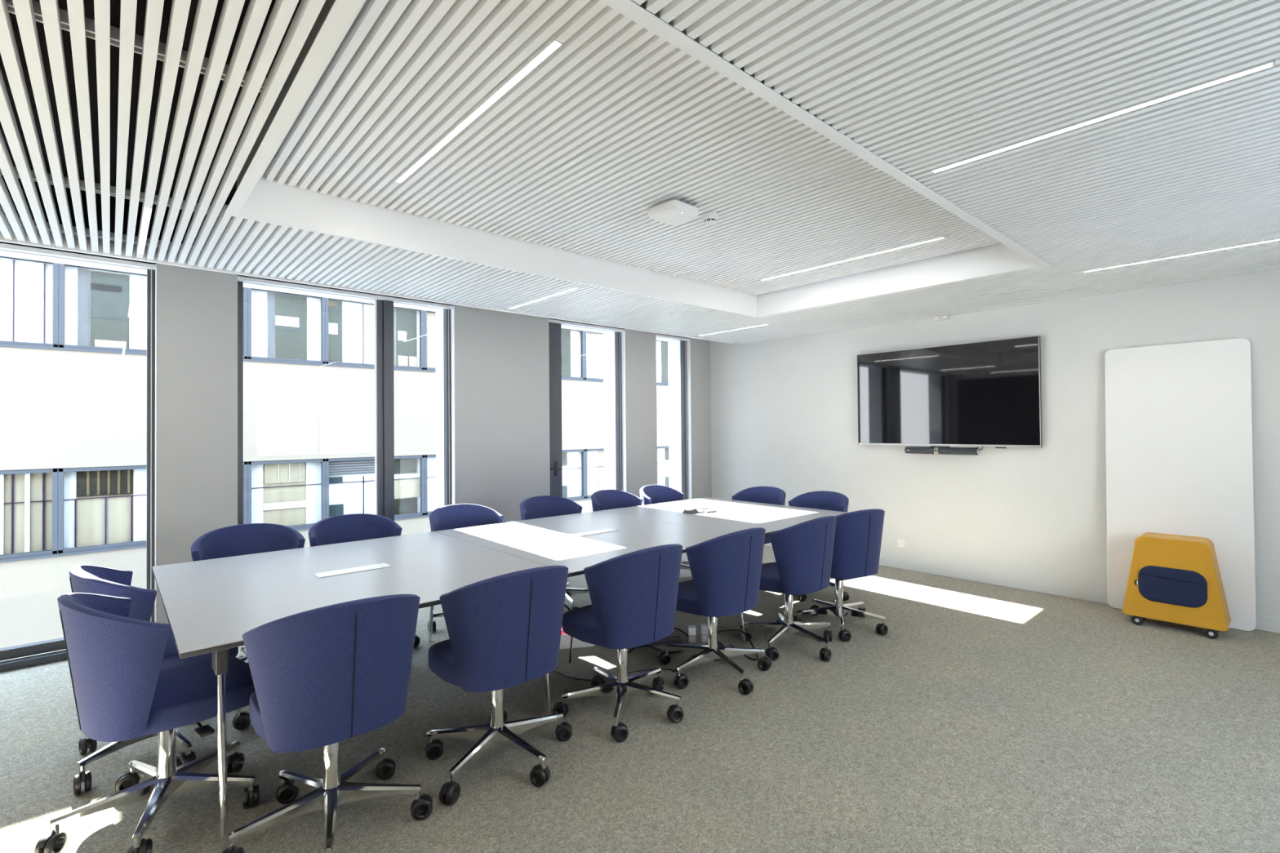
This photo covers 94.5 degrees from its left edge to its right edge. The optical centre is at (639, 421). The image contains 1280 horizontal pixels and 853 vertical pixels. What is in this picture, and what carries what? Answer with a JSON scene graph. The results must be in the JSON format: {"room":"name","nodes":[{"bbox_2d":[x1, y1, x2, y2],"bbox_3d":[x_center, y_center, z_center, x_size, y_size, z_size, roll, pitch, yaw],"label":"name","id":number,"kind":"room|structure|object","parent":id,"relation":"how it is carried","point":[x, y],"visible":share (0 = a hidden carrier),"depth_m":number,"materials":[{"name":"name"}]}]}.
{"room":"conference room","nodes":[
{"label":"conference room","id":0,"kind":"room"},
{"bbox_2d":[0,241,711,623],"bbox_3d":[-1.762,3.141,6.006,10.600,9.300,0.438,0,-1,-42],"label":"wall","id":1,"kind":"structure","parent":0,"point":[500,361],"depth_m":5.86,"materials":[{"name":"paint"}]},
{"bbox_2d":[0,241,155,672],"bbox_3d":[-4.429,0.214,3.483,2.450,2.735,0.135,0,-1,-42],"label":"window","id":2,"kind":"structure","parent":1,"relation":"attached to","point":[58,644],"depth_m":4.26,"materials":[{"name":"grey"}]},
{"bbox_2d":[237,274,453,524],"bbox_3d":[-2.503,0.219,5.215,1.758,2.735,0.145,0,-1,-42],"label":"window","id":3,"kind":"structure","parent":1,"relation":"attached to","point":[384,305],"depth_m":5.36,"materials":[{"name":"dark grey painted metal"},{"name":"glass"}]},
{"bbox_2d":[548,318,624,497],"bbox_3d":[-0.619,0.224,6.879,1.096,2.735,0.160,0,-1,-42],"label":"window","id":4,"kind":"structure","parent":1,"relation":"attached to","point":[554,326],"depth_m":6.61,"materials":[{"name":"dark grey painted metal"},{"name":"glass"}]},
{"bbox_2d":[656,333,688,500],"bbox_3d":[0.404,0.227,7.812,0.633,2.735,0.135,0,-1,-42],"label":"window","id":5,"kind":"structure","parent":1,"relation":"attached to","point":[682,340],"depth_m":8.01,"materials":[{"name":"grey metal"}]},
{"bbox_2d":[0,0,1279,344],"bbox_3d":[-0.020,-1.311,2.751,8.835,0.509,7.685,0,-1,-42],"label":"ceiling","id":6,"kind":"structure","parent":0,"point":[263,139],"depth_m":2.56,"materials":[{"name":"white metal"}]},
{"bbox_2d":[137,200,152,253],"bbox_3d":[-2.743,-1.065,3.271,0.032,0.051,0.984,0,-1,-42],"label":"ceiling light","id":7,"kind":"object","parent":6,"relation":"attached to","point":[146,212],"visible":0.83,"depth_m":3.20,"materials":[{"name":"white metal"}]},
{"bbox_2d":[395,31,562,182],"bbox_3d":[-0.776,-1.301,2.567,0.032,0.051,1.504,0,-1,-42],"label":"ceiling light","id":8,"kind":"object","parent":6,"relation":"attached to","point":[551,44],"visible":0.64,"depth_m":2.38,"materials":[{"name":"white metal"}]},
{"bbox_2d":[507,286,577,309],"bbox_3d":[-0.843,-1.060,5.010,0.032,0.051,1.049,0,-1,-42],"label":"ceiling light","id":9,"kind":"object","parent":6,"relation":"attached to","point":[574,287],"visible":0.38,"depth_m":4.95,"materials":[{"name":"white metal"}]},
{"bbox_2d":[648,200,697,225],"bbox_3d":[0.195,-1.235,3.489,0.236,0.075,0.236,0,-1,-44],"label":"wireless access point","id":10,"kind":"object","parent":6,"relation":"attached to","point":[671,212],"visible":1,"depth_m":3.43,"materials":[{"name":"white plastic"}]},
{"bbox_2d":[702,211,718,225],"bbox_3d":[0.433,-1.242,3.635,0.096,0.062,0.096,0,-1,-42],"label":"smoke detector","id":11,"kind":"object","parent":6,"relation":"attached to","point":[709,218],"visible":1,"depth_m":3.60,"materials":[{"name":"white plastic"}]},
{"bbox_2d":[699,324,768,336],"bbox_3d":[1.034,-1.055,6.697,0.032,0.051,0.989,0,-1,-42],"label":"ceiling light","id":12,"kind":"object","parent":6,"relation":"attached to","point":[763,324],"visible":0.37,"depth_m":6.64,"materials":[{"name":"white metal"}]},
{"bbox_2d":[760,235,945,280],"bbox_3d":[1.599,-1.295,4.701,0.032,0.051,1.554,0,-1,-42],"label":"ceiling light","id":13,"kind":"object","parent":6,"relation":"attached to","point":[942,237],"visible":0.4,"depth_m":4.59,"materials":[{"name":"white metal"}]},
{"bbox_2d":[930,58,1274,173],"bbox_3d":[1.609,-1.116,2.195,0.032,0.051,1.014,0,-1,-42],"label":"ceiling light","id":14,"kind":"object","parent":6,"relation":"attached to","point":[1270,63],"visible":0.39,"depth_m":2.10,"materials":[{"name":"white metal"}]},
{"bbox_2d":[1082,238,1279,272],"bbox_3d":[3.547,-1.112,3.891,0.032,0.051,1.034,0,-1,-42],"label":"ceiling light","id":15,"kind":"object","parent":6,"relation":"attached to","point":[1277,239],"visible":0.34,"depth_m":3.87,"materials":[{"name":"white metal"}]},
{"bbox_2d":[0,545,1279,852],"bbox_3d":[0.005,1.609,2.714,8.835,0.150,7.685,0,-1,-42],"label":"floor","id":16,"kind":"structure","parent":0,"point":[985,717],"depth_m":2.75,"materials":[{"name":"carpet"}]},
{"bbox_2d":[34,592,259,852],"bbox_3d":[-1.897,1.089,2.326,0.647,0.913,0.675,-1,-1,38],"label":"swivel chair","id":17,"kind":"object","parent":16,"relation":"on","point":[122,691],"visible":0.98,"depth_m":2.13,"materials":[{"name":"fabric"}]},
{"bbox_2d":[68,564,250,795],"bbox_3d":[-2.245,1.098,2.814,0.641,0.913,0.675,-1,-1,41],"label":"swivel chair","id":18,"kind":"object","parent":16,"relation":"on","point":[86,579],"visible":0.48,"depth_m":2.59,"materials":[{"name":"fabric"}]},
{"bbox_2d":[191,523,305,664],"bbox_3d":[-2.363,1.109,3.586,0.692,0.913,0.658,0,-1,-42],"label":"swivel chair","id":19,"kind":"object","parent":16,"relation":"on","point":[252,538],"visible":0.22,"depth_m":3.76,"materials":[{"name":"fabric"}]},
{"bbox_2d":[222,594,432,852],"bbox_3d":[-1.192,1.082,2.242,0.682,0.913,0.647,0,-1,-42],"label":"swivel chair","id":20,"kind":"object","parent":16,"relation":"on","point":[325,677],"visible":1,"depth_m":2.05,"materials":[{"name":"fabric"}]},
{"bbox_2d":[308,513,420,648],"bbox_3d":[-1.851,1.109,3.952,0.711,0.913,0.664,0,-1,-42],"label":"swivel chair","id":21,"kind":"object","parent":16,"relation":"on","point":[357,526],"visible":0.11,"depth_m":4.17,"materials":[{"name":"fabric"}]},
{"bbox_2d":[427,503,503,631],"bbox_3d":[-1.233,1.111,4.524,0.671,0.913,0.662,0,-1,-45],"label":"swivel chair","id":22,"kind":"object","parent":16,"relation":"on","point":[460,515],"visible":0.2,"depth_m":4.71,"materials":[{"name":"fabric"}]},
{"bbox_2d":[425,565,572,804],"bbox_3d":[-0.635,1.083,2.704,0.705,0.913,0.652,0,-1,-42],"label":"swivel chair","id":23,"kind":"object","parent":16,"relation":"on","point":[504,631],"visible":1,"depth_m":2.48,"materials":[{"name":"fabric"}]},
{"bbox_2d":[152,497,847,850],"bbox_3d":[-0.408,1.171,4.140,4.569,0.770,1.724,0,-1,-42],"label":"conference table","id":24,"kind":"object","parent":16,"relation":"on","point":[209,605],"visible":0.73,"depth_m":3.27,"materials":[{"name":"laminate"}]},
{"bbox_2d":[682,506,711,514],"bbox_3d":[0.507,0.778,5.211,0.288,0.035,0.098,0,-1,-42],"label":"phone","id":25,"kind":"object","parent":24,"relation":"on","point":[690,511],"visible":1,"depth_m":5.14,"materials":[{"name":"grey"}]},
{"bbox_2d":[704,510,725,513],"bbox_3d":[0.662,0.787,5.183,0.215,0.014,0.040,0,-1,-30],"label":"remote control","id":26,"kind":"object","parent":24,"relation":"on","point":[712,511],"visible":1,"depth_m":5.15,"materials":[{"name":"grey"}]},
{"bbox_2d":[520,495,589,610],"bbox_3d":[-0.707,1.112,5.011,0.636,0.913,0.695,0,-1,-42],"label":"swivel chair","id":27,"kind":"object","parent":16,"relation":"on","point":[543,506],"visible":0.23,"depth_m":5.23,"materials":[{"name":"fabric"}]},
{"bbox_2d":[564,604,573,663],"bbox_3d":[-0.476,1.310,3.622,0.114,0.444,0.279,-1,-1,33],"label":"cable","id":28,"kind":"object","parent":16,"relation":"on","point":[565,606],"visible":0.3,"depth_m":3.69,"materials":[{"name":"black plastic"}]},
{"bbox_2d":[560,625,595,648],"bbox_3d":[-0.466,1.498,4.144,0.340,0.115,0.200,0,-1,-10],"label":"tray","id":29,"kind":"object","parent":16,"relation":"on","point":[565,642],"visible":0.19,"depth_m":4.05,"materials":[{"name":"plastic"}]},
{"bbox_2d":[554,668,672,680],"bbox_3d":[-0.162,1.541,3.597,0.733,0.007,0.147,0,-1,-2],"label":"cable","id":30,"kind":"object","parent":16,"relation":"on","point":[654,668],"visible":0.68,"depth_m":3.63,"materials":[{"name":"black plastic"}]},
{"bbox_2d":[591,489,642,511],"bbox_3d":[-0.150,1.114,5.521,0.659,0.913,0.673,-1,-1,42],"label":"swivel chair","id":31,"kind":"object","parent":16,"relation":"on","point":[603,500],"visible":0.15,"depth_m":5.77,"materials":[{"name":"fabric"}]},
{"bbox_2d":[552,543,683,742],"bbox_3d":[-0.100,1.084,3.176,0.665,0.913,0.645,0,-1,-42],"label":"swivel chair","id":32,"kind":"object","parent":16,"relation":"on","point":[633,595],"visible":0.98,"depth_m":2.95,"materials":[{"name":"fabric"}]},
{"bbox_2d":[627,635,682,648],"bbox_3d":[0.099,1.521,4.112,0.400,0.060,0.060,0,-1,-17],"label":"power strip","id":33,"kind":"object","parent":16,"relation":"on","point":[673,639],"visible":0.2,"depth_m":4.11,"materials":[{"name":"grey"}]},
{"bbox_2d":[639,484,690,570],"bbox_3d":[0.343,1.116,5.990,0.646,0.913,0.689,-1,-1,40],"label":"swivel chair","id":34,"kind":"object","parent":16,"relation":"on","point":[650,494],"visible":0.2,"depth_m":6.22,"materials":[{"name":"fabric"}]},
{"bbox_2d":[627,644,707,653],"bbox_3d":[0.243,1.521,4.020,0.656,0.057,0.125,0,-1,-22],"label":"cable","id":35,"kind":"object","parent":16,"relation":"on","point":[647,646],"visible":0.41,"depth_m":3.95,"materials":[{"name":"black plastic"}]},
{"bbox_2d":[674,626,688,636],"bbox_3d":[0.076,1.506,4.188,0.547,0.091,0.175,0,-1,-11],"label":"cable","id":36,"kind":"object","parent":16,"relation":"on","point":[677,628],"visible":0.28,"depth_m":4.21,"materials":[{"name":"black plastic"}]},
{"bbox_2d":[688,625,696,643],"bbox_3d":[0.366,1.491,4.150,0.052,0.105,0.054,-1,-1,3],"label":"power socket","id":37,"kind":"object","parent":16,"relation":"on","point":[691,628],"visible":1,"depth_m":4.13,"materials":[{"name":"beige plastic"}]},
{"bbox_2d":[701,623,707,642],"bbox_3d":[0.455,1.486,4.156,0.052,0.115,0.054,-1,-1,3],"label":"power socket","id":38,"kind":"object","parent":16,"relation":"on","point":[704,626],"visible":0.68,"depth_m":4.13,"materials":[{"name":"beige plastic"}]},
{"bbox_2d":[657,527,771,695],"bbox_3d":[0.437,1.085,3.621,0.638,0.913,0.698,0,-1,-42],"label":"swivel chair","id":39,"kind":"object","parent":16,"relation":"on","point":[726,570],"visible":0.95,"depth_m":3.40,"materials":[{"name":"fabric"}]},
{"bbox_2d":[717,629,758,661],"bbox_3d":[0.655,1.492,4.049,0.113,0.107,0.521,0,-1,-22],"label":"cable","id":40,"kind":"object","parent":16,"relation":"on","point":[725,630],"visible":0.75,"depth_m":3.99,"materials":[{"name":"black plastic"}]},
{"bbox_2d":[731,486,786,564],"bbox_3d":[1.090,1.115,5.873,0.675,0.898,0.662,0,-1,-45],"label":"swivel chair","id":41,"kind":"object","parent":16,"relation":"on","point":[765,495],"visible":0.12,"depth_m":6.08,"materials":[{"name":"fabric"}]},
{"bbox_2d":[740,515,836,662],"bbox_3d":[1.026,1.086,4.060,0.647,0.913,0.646,0,-1,-42],"label":"swivel chair","id":42,"kind":"object","parent":16,"relation":"on","point":[803,552],"visible":0.98,"depth_m":3.84,"materials":[{"name":"fabric"}]},
{"bbox_2d":[788,490,848,601],"bbox_3d":[1.593,1.105,5.363,0.675,0.898,0.669,0,-1,-40],"label":"swivel chair","id":43,"kind":"object","parent":16,"relation":"on","point":[821,500],"visible":0.3,"depth_m":5.56,"materials":[{"name":"fabric"}]},
{"bbox_2d":[793,508,888,641],"bbox_3d":[1.512,1.087,4.486,0.674,0.913,0.646,0,-1,-28],"label":"swivel chair","id":44,"kind":"object","parent":16,"relation":"on","point":[858,534],"visible":0.88,"depth_m":4.21,"materials":[{"name":"fabric"}]},
{"bbox_2d":[1122,532,1231,639],"bbox_3d":[3.939,1.185,4.363,0.286,0.670,0.576,0,-1,-42],"label":"pouf","id":45,"kind":"object","parent":16,"relation":"on","point":[1175,579],"visible":1,"depth_m":4.26,"materials":[{"name":"yellow fabric"}]},
{"bbox_2d":[1104,337,1256,631],"bbox_3d":[4.147,0.456,4.592,0.099,2.125,0.848,0,-1,-42],"label":"whiteboard","id":46,"kind":"object","parent":16,"relation":"on","point":[1179,446],"visible":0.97,"depth_m":4.55,"materials":[{"name":"white"}]},
{"bbox_2d":[710,258,1279,618],"bbox_3d":[3.356,-0.007,5.748,0.200,3.100,7.685,0,-1,-42],"label":"wall","id":47,"kind":"structure","parent":0,"point":[784,411],"depth_m":5.54,"materials":[{"name":"paint"}]},
{"bbox_2d":[897,539,905,548],"bbox_3d":[2.761,1.292,6.251,0.011,0.082,0.082,0,-1,-42],"label":"wall outlet","id":48,"kind":"object","parent":47,"relation":"attached to","point":[901,544],"visible":1,"depth_m":6.25,"materials":[{"name":"white plastic"}]},
{"bbox_2d":[934,315,949,320],"bbox_3d":[3.019,-1.034,5.918,0.076,0.034,0.120,0,-1,-42],"label":"wall sensor","id":49,"kind":"object","parent":47,"relation":"attached to","point":[944,317],"visible":1,"depth_m":5.89,"materials":[{"name":"white plastic"}]},
{"bbox_2d":[856,335,1042,448],"bbox_3d":[3.008,-0.249,5.938,0.064,1.014,1.732,0,-1,-42],"label":"television","id":50,"kind":"object","parent":47,"relation":"attached to","point":[980,393],"visible":1,"depth_m":5.81,"materials":[{"name":"black"}]},
{"bbox_2d":[904,445,979,455],"bbox_3d":[3.002,0.286,5.894,0.128,0.081,0.694,0,-1,-42],"label":"bar","id":51,"kind":"object","parent":50,"relation":"attached to","point":[935,450],"visible":1,"depth_m":5.85,"materials":[{"name":"plastic"}]},
{"bbox_2d":[764,542,1279,633],"bbox_3d":[3.427,1.487,5.510,0.007,0.105,7.280,0,-1,-42],"label":"baseboard","id":52,"kind":"structure","parent":47,"relation":"attached to","point":[1263,623],"depth_m":5.47,"materials":[{"name":"paint"}]},
{"label":"outside","id":53,"kind":"structure","parent":0,"visible":0},
{"bbox_3d":[5.654,7.813,4.906,75.000,0.200,80.000,0,-1,-42],"label":"ground","id":54,"kind":"structure","parent":53,"visible":0},
{"bbox_2d":[0,255,668,648],"bbox_3d":[-5.310,1.089,19.416,46.200,13.800,8.160,0,-1,-42],"label":"building","id":55,"kind":"structure","parent":54,"relation":"on","point":[73,338],"depth_m":10.85,"materials":[{"name":"grey"}]},
{"bbox_2d":[0,257,53,343],"bbox_3d":[-10.992,-1.994,9.281,2.700,1.510,0.030,0,-1,-42],"label":"window","id":56,"kind":"structure","parent":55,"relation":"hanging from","point":[26,286],"depth_m":9.91,"materials":[{"name":"grey"}]},
{"bbox_2d":[2,472,52,555],"bbox_3d":[-10.961,1.516,9.237,2.700,1.450,0.030,0,-1,-42],"label":"blind","id":57,"kind":"object","parent":55,"relation":"hanging from","point":[40,526],"depth_m":9.90,"materials":[{"name":"beige fabric"}]},
{"bbox_2d":[75,493,133,547],"bbox_3d":[-8.948,1.521,11.040,2.705,1.450,0.030,0,-1,-42],"label":"blind","id":58,"kind":"object","parent":55,"relation":"hanging from","point":[101,519],"depth_m":10.50,"materials":[{"name":"beige fabric"}]},
{"bbox_2d":[64,265,146,350],"bbox_3d":[-8.979,-1.989,11.084,2.705,1.510,0.030,0,-1,-42],"label":"window","id":59,"kind":"structure","parent":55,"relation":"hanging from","point":[82,329],"depth_m":10.53,"materials":[{"name":"grey"}]},
{"bbox_2d":[262,462,306,526],"bbox_3d":[-7.418,1.525,12.411,1.405,1.450,0.030,0,-1,-42],"label":"blind","id":60,"kind":"object","parent":55,"relation":"hanging from","point":[284,485],"depth_m":12.37,"materials":[{"name":"beige fabric"}]},
{"bbox_2d":[251,288,320,360],"bbox_3d":[-7.448,-1.985,12.455,1.405,1.510,0.030,0,-1,-42],"label":"window","id":61,"kind":"structure","parent":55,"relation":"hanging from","point":[284,326],"depth_m":12.41,"materials":[{"name":"grey"}]},
{"bbox_2d":[328,457,420,517],"bbox_3d":[-6.090,1.528,13.600,2.160,1.450,0.030,0,-1,-42],"label":"window","id":62,"kind":"structure","parent":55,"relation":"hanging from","point":[352,482],"depth_m":13.44,"materials":[{"name":"grey"}]},
{"bbox_2d":[332,299,419,367],"bbox_3d":[-6.120,-1.982,13.644,2.160,1.510,0.030,0,-1,-42],"label":"window","id":63,"kind":"structure","parent":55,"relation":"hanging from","point":[353,323],"depth_m":13.50,"materials":[{"name":"grey"}]},
{"bbox_2d":[427,457,436,511],"bbox_3d":[-4.324,1.532,15.181,2.580,1.450,0.030,0,-1,-42],"label":"window","id":64,"kind":"structure","parent":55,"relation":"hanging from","point":[431,461],"depth_m":14.47,"materials":[{"name":"grey"}]},
{"bbox_2d":[562,328,581,377],"bbox_3d":[-2.574,-1.972,16.820,2.200,1.510,0.030,0,-1,-42],"label":"window","id":65,"kind":"structure","parent":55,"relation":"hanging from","point":[571,344],"depth_m":17.31,"materials":[{"name":"grey"}]},
{"bbox_2d":[562,451,582,497],"bbox_3d":[-2.544,1.537,16.776,2.200,1.450,0.030,0,-1,-42],"label":"window","id":66,"kind":"structure","parent":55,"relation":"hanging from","point":[571,461],"depth_m":17.26,"materials":[{"name":"grey"}]},
{"bbox_2d":[586,451,598,495],"bbox_3d":[-0.980,1.541,18.177,2.000,1.450,0.030,0,-1,-42],"label":"window","id":67,"kind":"structure","parent":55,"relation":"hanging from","point":[592,456],"depth_m":17.76,"materials":[{"name":"grey"}]},
{"bbox_2d":[586,332,603,378],"bbox_3d":[-1.010,-1.968,18.221,2.000,1.510,0.030,0,-1,-42],"label":"window","id":68,"kind":"structure","parent":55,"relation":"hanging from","point":[594,341],"depth_m":17.87,"materials":[{"name":"grey"}]},
{"bbox_2d":[656,341,667,382],"bbox_3d":[0.703,-1.964,19.755,2.600,1.510,0.030,0,-1,-42],"label":"window","id":69,"kind":"structure","parent":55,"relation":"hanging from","point":[661,347],"depth_m":19.73,"materials":[{"name":"grey"}]},
{"bbox_2d":[657,448,668,485],"bbox_3d":[0.734,1.546,19.711,2.600,1.450,0.030,0,-1,-42],"label":"window","id":70,"kind":"structure","parent":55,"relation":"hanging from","point":[663,453],"depth_m":19.73,"materials":[{"name":"grey"}]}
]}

